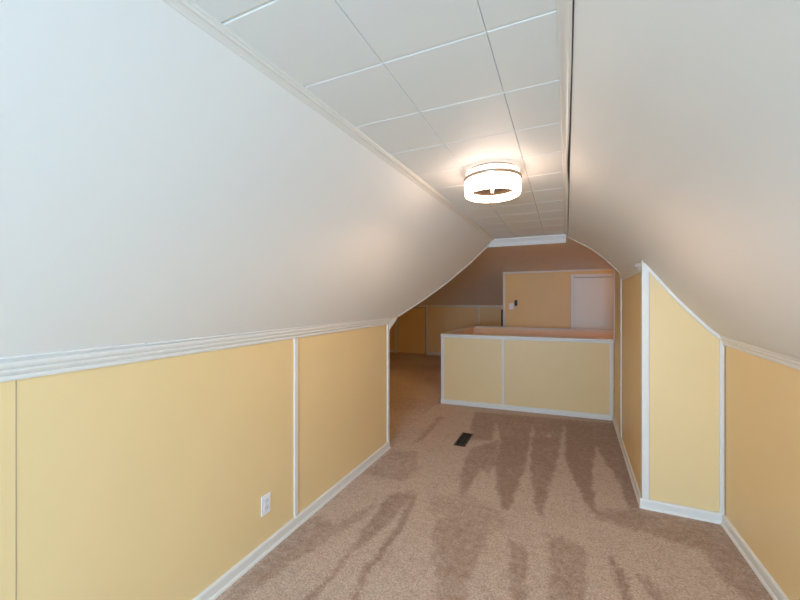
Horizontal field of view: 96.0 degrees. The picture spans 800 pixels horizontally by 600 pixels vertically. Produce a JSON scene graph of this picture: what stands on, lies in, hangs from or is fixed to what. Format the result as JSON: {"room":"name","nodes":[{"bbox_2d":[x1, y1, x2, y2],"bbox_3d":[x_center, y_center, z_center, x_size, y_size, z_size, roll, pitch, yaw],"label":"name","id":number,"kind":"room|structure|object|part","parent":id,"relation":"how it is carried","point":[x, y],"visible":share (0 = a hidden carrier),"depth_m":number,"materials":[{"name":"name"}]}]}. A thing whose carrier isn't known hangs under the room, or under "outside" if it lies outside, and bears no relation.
{"room":"attic room","nodes":[
{"label":"attic room","id":0,"kind":"room"},
{"bbox_2d":[0,325,386,599],"bbox_3d":[-1.398,0.850,0.949,0.100,1.300,5.975,0,0,24],"label":"wall","id":1,"kind":"structure","parent":0,"point":[143,480],"depth_m":1.65,"materials":[{"name":"yellow paint"}]},
{"bbox_2d":[15,380,16,599],"bbox_3d":[-1.245,0.843,1.167,0.003,1.175,0.003,0,0,24],"label":"trim","id":2,"kind":"structure","parent":1,"relation":"attached to","point":[15,380],"depth_m":1.17,"materials":[{"name":"beige"}]},
{"bbox_2d":[0,318,390,381],"bbox_3d":[-1.337,0.228,0.927,0.030,0.090,5.987,0,0,24],"label":"trim","id":3,"kind":"structure","parent":1,"relation":"attached to","point":[30,368],"depth_m":1.51,"materials":[{"name":"white paint"}]},
{"bbox_2d":[261,492,270,516],"bbox_3d":[-0.797,1.216,2.143,0.009,0.118,0.074,0,0,24],"label":"electrical outlet","id":4,"kind":"object","parent":1,"relation":"attached to","point":[266,499],"visible":1,"depth_m":2.14,"materials":[{"name":"white plastic"}]},
{"bbox_2d":[192,441,390,599],"bbox_3d":[-1.338,1.466,0.928,0.026,0.068,5.987,0,0,24],"label":"baseboard","id":5,"kind":"structure","parent":1,"relation":"attached to","point":[232,575],"depth_m":2.24,"materials":[{"name":"white paint"}]},
{"bbox_2d":[294,338,297,517],"bbox_3d":[-0.689,0.845,2.384,0.009,1.180,0.036,0,0,24],"label":"trim","id":6,"kind":"structure","parent":1,"relation":"attached to","point":[295,339],"depth_m":2.38,"materials":[{"name":"white paint"}]},
{"bbox_2d":[387,324,388,442],"bbox_3d":[-0.120,0.870,3.637,0.012,1.260,0.039,0,0,24],"label":"trim","id":7,"kind":"structure","parent":1,"relation":"attached to","point":[388,324],"depth_m":3.62,"materials":[{"name":"white paint"}]},
{"bbox_2d":[389,318,395,329],"bbox_3d":[-0.073,0.239,3.706,0.018,0.122,0.141,0,0,32],"label":"trim","id":8,"kind":"structure","parent":1,"relation":"attached to","point":[393,320],"depth_m":3.67,"materials":[{"name":"white paint"}]},
{"bbox_2d":[398,244,489,316],"bbox_3d":[0.520,-0.262,4.037,1.206,0.880,0.134,0,0,-22],"label":"trim","id":9,"kind":"structure","parent":1,"relation":"attached to","point":[489,244],"depth_m":4.07,"materials":[{"name":"white paint"}]},
{"bbox_2d":[0,0,490,362],"bbox_3d":[-0.776,-0.278,1.219,0.950,0.985,6.980,0,0,24],"label":"ceiling","id":10,"kind":"structure","parent":0,"point":[157,185],"depth_m":1.15,"materials":[{"name":"white paint"}]},
{"bbox_2d":[192,0,588,254],"bbox_3d":[-1.129,-0.740,2.114,7.200,0.080,8.320,0,0,24],"label":"ceiling","id":11,"kind":"structure","parent":0,"point":[446,88],"depth_m":1.14,"materials":[{"name":"white tile"}]},
{"bbox_2d":[162,0,493,240],"bbox_3d":[-0.407,-0.689,1.057,0.080,0.023,6.992,0,0,25],"label":"trim","id":12,"kind":"structure","parent":11,"relation":"attached to","point":[189,9],"depth_m":1.14,"materials":[{"name":"white paint"}]},
{"bbox_2d":[464,162,521,202],"bbox_3d":[0.501,-0.632,1.952,0.306,0.136,0.306,0,0,24],"label":"ceiling light","id":13,"kind":"object","parent":11,"relation":"attached to","point":[491,182],"visible":1,"depth_m":1.85,"materials":[{"name":"white glass"}]},
{"bbox_3d":[0.501,-0.693,1.952,0.260,0.014,0.260,0,0,24],"label":"ceiling plate","id":14,"kind":"part","parent":13,"relation":"part of","materials":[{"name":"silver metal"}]},
{"bbox_2d":[488,234,565,246],"bbox_3d":[1.398,-0.660,4.027,0.835,0.085,0.070,0,0,24],"label":"trim","id":15,"kind":"structure","parent":11,"relation":"attached to","point":[548,239],"depth_m":4.01,"materials":[{"name":"white paint"}]},
{"bbox_2d":[556,0,571,236],"bbox_3d":[0.335,-0.689,0.721,0.053,0.022,6.990,0,0,25],"label":"trim","id":16,"kind":"structure","parent":11,"relation":"attached to","point":[564,7],"depth_m":1.10,"materials":[{"name":"white paint"}]},
{"bbox_2d":[567,0,573,216],"bbox_3d":[0.342,-0.688,0.707,0.026,0.010,6.970,0,0,25],"label":"trim","id":17,"kind":"structure","parent":11,"relation":"attached to","point":[568,161],"depth_m":1.26,"materials":[{"name":"grey"}]},
{"bbox_2d":[389,305,502,354],"bbox_3d":[2.126,0.818,9.301,7.200,1.365,0.100,0,0,24],"label":"wall","id":18,"kind":"structure","parent":0,"point":[441,319],"depth_m":9.59,"materials":[{"name":"yellow paint"}]},
{"bbox_2d":[398,308,425,353],"bbox_3d":[0.323,0.851,10.055,0.828,1.274,0.013,0,0,24],"label":"door","id":19,"kind":"structure","parent":18,"relation":"in","point":[411,324],"depth_m":10.04,"materials":[{"name":"yellow paint"}]},
{"bbox_2d":[395,305,428,354],"bbox_3d":[0.324,0.825,10.050,0.996,1.350,0.022,0,0,24],"label":"trim","id":20,"kind":"structure","parent":18,"relation":"attached to","point":[426,306],"depth_m":9.86,"materials":[{"name":"white paint"}]},
{"bbox_2d":[428,352,440,355],"bbox_3d":[1.826,1.460,9.368,2.294,0.080,0.026,0,0,24],"label":"baseboard","id":21,"kind":"structure","parent":18,"relation":"attached to","point":[430,353],"depth_m":9.76,"materials":[{"name":"white paint"}]},
{"bbox_2d":[416,305,502,307],"bbox_3d":[0.847,0.165,9.814,4.447,0.050,0.020,0,0,24],"label":"trim","id":22,"kind":"structure","parent":18,"relation":"attached to","point":[416,305],"depth_m":9.44,"materials":[{"name":"white paint"}]},
{"bbox_2d":[478,307,479,325],"bbox_3d":[2.035,0.810,9.281,0.050,1.240,0.012,0,0,24],"label":"trim","id":23,"kind":"structure","parent":18,"relation":"attached to","point":[478,307],"depth_m":9.27,"materials":[{"name":"white paint"}]},
{"bbox_2d":[454,327,473,333],"bbox_3d":[1.037,1.008,6.071,0.035,0.985,1.644,0,0,24],"label":"lining","id":24,"kind":"object","parent":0,"point":[471,330],"visible":0.07,"depth_m":6.38,"materials":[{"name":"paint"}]},
{"bbox_2d":[215,352,772,599],"bbox_3d":[-0.382,1.500,3.823,7.350,0.001,12.050,0,0,24],"label":"floor","id":25,"kind":"structure","parent":0,"point":[534,506],"depth_m":2.37,"materials":[{"name":"brown carpet"}]},
{"bbox_2d":[454,432,472,446],"bbox_3d":[0.683,1.495,3.865,0.118,0.008,0.377,0,0,24],"label":"floor vent","id":26,"kind":"object","parent":25,"relation":"in","point":[464,438],"visible":1,"depth_m":3.86,"materials":[{"name":"brown metal"}]},
{"bbox_2d":[456,433,470,445],"bbox_3d":[0.683,1.495,3.865,0.094,0.005,0.357,0,0,24],"label":"grille","id":27,"kind":"object","parent":26,"relation":"attached to","point":[464,438],"depth_m":3.86,"materials":[{"name":"brown metal"}]},
{"bbox_2d":[501,309,502,325],"bbox_3d":[1.992,0.842,7.024,0.060,1.315,0.060,0,0,24],"label":"post","id":28,"kind":"object","parent":25,"relation":"on","point":[501,309],"visible":0.13,"depth_m":7.01,"materials":[{"name":"black paint"}]},
{"bbox_2d":[418,249,613,304],"bbox_3d":[1.344,-0.323,7.575,7.200,0.915,3.710,0,0,24],"label":"ceiling","id":29,"kind":"structure","parent":0,"point":[480,282],"depth_m":6.76,"materials":[{"name":"grey paint"}]},
{"bbox_2d":[444,337,613,419],"bbox_3d":[1.645,1.008,4.892,2.196,0.985,0.050,0,0,20],"label":"wall","id":30,"kind":"structure","parent":0,"point":[566,376],"depth_m":4.83,"materials":[{"name":"yellow paint"}]},
{"bbox_2d":[441,337,443,398],"bbox_3d":[0.616,1.008,5.253,0.033,0.985,0.063,0,0,-19],"label":"trim","id":31,"kind":"structure","parent":30,"relation":"attached to","point":[442,338],"depth_m":5.23,"materials":[{"name":"white paint"}]},
{"bbox_2d":[502,339,503,404],"bbox_3d":[1.415,0.991,4.945,0.034,0.898,0.009,0,0,20],"label":"trim","id":32,"kind":"structure","parent":30,"relation":"attached to","point":[502,339],"depth_m":4.94,"materials":[{"name":"white paint"}]},
{"bbox_2d":[441,399,611,420],"bbox_3d":[1.618,1.469,4.863,2.184,0.062,0.024,0,0,20],"label":"baseboard","id":33,"kind":"structure","parent":30,"relation":"attached to","point":[444,401],"depth_m":4.82,"materials":[{"name":"white paint"}]},
{"bbox_2d":[441,335,613,343],"bbox_3d":[1.633,0.529,4.863,2.192,0.026,0.012,0,0,20],"label":"trim","id":34,"kind":"structure","parent":30,"relation":"attached to","point":[558,340],"depth_m":4.81,"materials":[{"name":"white paint"}]},
{"bbox_2d":[609,343,612,415],"bbox_3d":[2.637,0.991,4.495,0.036,0.898,0.011,0,0,20],"label":"trim","id":35,"kind":"structure","parent":30,"relation":"attached to","point":[610,344],"depth_m":4.49,"materials":[{"name":"white paint"}]},
{"bbox_2d":[474,327,613,338],"bbox_3d":[2.414,1.008,6.377,2.362,0.985,0.050,0,0,24],"label":"lining","id":36,"kind":"object","parent":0,"point":[477,330],"visible":0.21,"depth_m":6.30,"materials":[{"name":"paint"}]},
{"bbox_2d":[505,270,613,328],"bbox_3d":[3.698,0.473,7.382,2.753,2.054,2.100,0,0,24],"label":"wall","id":37,"kind":"structure","parent":0,"point":[543,299],"depth_m":6.72,"materials":[{"name":"yellow paint"}]},
{"bbox_2d":[503,274,504,326],"bbox_3d":[2.025,0.497,6.997,0.039,2.006,0.042,0,0,24],"label":"trim","id":38,"kind":"structure","parent":37,"relation":"attached to","point":[503,274],"depth_m":6.98,"materials":[{"name":"white paint"}]},
{"bbox_2d":[509,303,513,308],"bbox_3d":[2.141,0.121,6.928,0.085,0.115,0.012,0,0,24],"label":"light switch","id":39,"kind":"object","parent":37,"relation":"attached to","point":[511,305],"visible":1,"depth_m":6.93,"materials":[{"name":"white plastic"}]},
{"bbox_2d":[503,269,613,273],"bbox_3d":[3.255,-0.544,6.419,2.765,0.075,0.020,0,0,24],"label":"trim","id":40,"kind":"structure","parent":37,"relation":"attached to","point":[591,269],"depth_m":6.60,"materials":[{"name":"white paint"}]},
{"bbox_2d":[571,273,613,328],"bbox_3d":[3.477,0.520,6.320,0.865,1.960,0.018,0,0,24],"label":"trim","id":41,"kind":"structure","parent":37,"relation":"attached to","point":[608,274],"depth_m":6.47,"materials":[{"name":"white paint"}]},
{"bbox_2d":[574,277,613,329],"bbox_3d":[3.485,0.542,6.338,0.752,1.887,0.097,0,0,24],"label":"door","id":42,"kind":"structure","parent":37,"relation":"in","point":[593,296],"depth_m":6.37,"materials":[{"name":"white paint"}]},
{"bbox_2d":[614,269,640,492],"bbox_3d":[2.252,0.400,3.536,0.080,2.200,2.102,0,0,26],"label":"wall","id":43,"kind":"structure","parent":0,"point":[631,286],"depth_m":3.17,"materials":[{"name":"yellow paint"}]},
{"bbox_2d":[567,236,618,271],"bbox_3d":[2.034,-0.467,3.782,0.539,0.466,0.014,0,0,24],"label":"trim","id":44,"kind":"structure","parent":43,"relation":"attached to","point":[567,236],"depth_m":3.77,"materials":[{"name":"white paint"}]},
{"bbox_2d":[614,268,614,340],"bbox_3d":[2.657,-0.095,4.467,0.008,1.190,0.050,0,0,24],"label":"trim","id":45,"kind":"structure","parent":43,"relation":"attached to","point":[614,268],"depth_m":4.44,"materials":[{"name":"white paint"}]},
{"bbox_2d":[620,277,621,436],"bbox_3d":[2.330,0.505,3.797,0.010,1.870,0.040,0,0,24],"label":"trim","id":46,"kind":"structure","parent":43,"relation":"attached to","point":[620,277],"depth_m":3.79,"materials":[{"name":"white paint"}]},
{"bbox_2d":[612,416,640,506],"bbox_3d":[2.200,1.470,3.543,0.022,0.060,2.091,0,0,26],"label":"baseboard","id":47,"kind":"structure","parent":43,"relation":"attached to","point":[629,467],"depth_m":3.20,"materials":[{"name":"white paint"}]},
{"bbox_2d":[619,263,640,279],"bbox_3d":[2.007,-0.239,3.166,0.037,0.072,1.217,0,0,26],"label":"trim","id":48,"kind":"structure","parent":43,"relation":"attached to","point":[634,269],"depth_m":2.98,"materials":[{"name":"white paint"}]},
{"bbox_2d":[639,262,724,524],"bbox_3d":[1.974,0.603,2.528,0.499,1.794,0.086,0,0,24],"label":"wall","id":49,"kind":"structure","parent":0,"point":[683,354],"depth_m":2.51,"materials":[{"name":"yellow paint"}]},
{"bbox_2d":[641,260,648,499],"bbox_3d":[1.773,0.593,2.604,0.046,1.775,0.029,0,0,24],"label":"trim","id":50,"kind":"structure","parent":49,"relation":"attached to","point":[644,272],"depth_m":2.59,"materials":[{"name":"white paint"}]},
{"bbox_2d":[645,266,721,339],"bbox_3d":[1.972,0.013,2.503,0.457,0.528,0.012,0,0,24],"label":"trim","id":51,"kind":"structure","parent":49,"relation":"attached to","point":[651,272],"depth_m":2.50,"materials":[{"name":"white paint"}]},
{"bbox_2d":[719,341,723,513],"bbox_3d":[2.162,0.855,2.418,0.024,1.160,0.012,0,0,24],"label":"trim","id":52,"kind":"structure","parent":49,"relation":"attached to","point":[721,346],"depth_m":2.41,"materials":[{"name":"white paint"}]},
{"bbox_2d":[568,0,799,359],"bbox_3d":[0.806,-0.203,0.508,1.061,1.134,6.990,0,0,24],"label":"ceiling","id":53,"kind":"structure","parent":0,"point":[685,145],"depth_m":1.09,"materials":[{"name":"white paint"}]},
{"bbox_2d":[724,346,799,599],"bbox_3d":[1.025,0.868,-0.245,0.100,1.265,5.800,0,0,24],"label":"wall","id":54,"kind":"structure","parent":0,"point":[762,396],"depth_m":1.93,"materials":[{"name":"yellow paint"}]},
{"bbox_2d":[721,515,788,599],"bbox_3d":[0.964,1.466,-0.227,0.026,0.068,5.782,0,0,24],"label":"baseboard","id":55,"kind":"structure","parent":54,"relation":"attached to","point":[763,575],"depth_m":2.00,"materials":[{"name":"white paint"}]},
{"bbox_2d":[721,336,799,369],"bbox_3d":[0.969,0.326,-0.220,0.022,0.174,5.798,0,0,24],"label":"trim","id":56,"kind":"structure","parent":54,"relation":"attached to","point":[753,350],"depth_m":1.93,"materials":[{"name":"white paint"}]},
{"bbox_3d":[2.435,1.008,6.422,2.362,0.985,0.050,0,0,24],"label":"wall","id":57,"kind":"structure","parent":0,"visible":0},
{"bbox_2d":[441,326,613,340],"bbox_3d":[2.054,0.504,5.606,2.382,0.022,1.875,0,0,24],"label":"trim","id":58,"kind":"structure","parent":57,"relation":"on","point":[450,333],"depth_m":5.14,"materials":[{"name":"white paint"}]}
]}

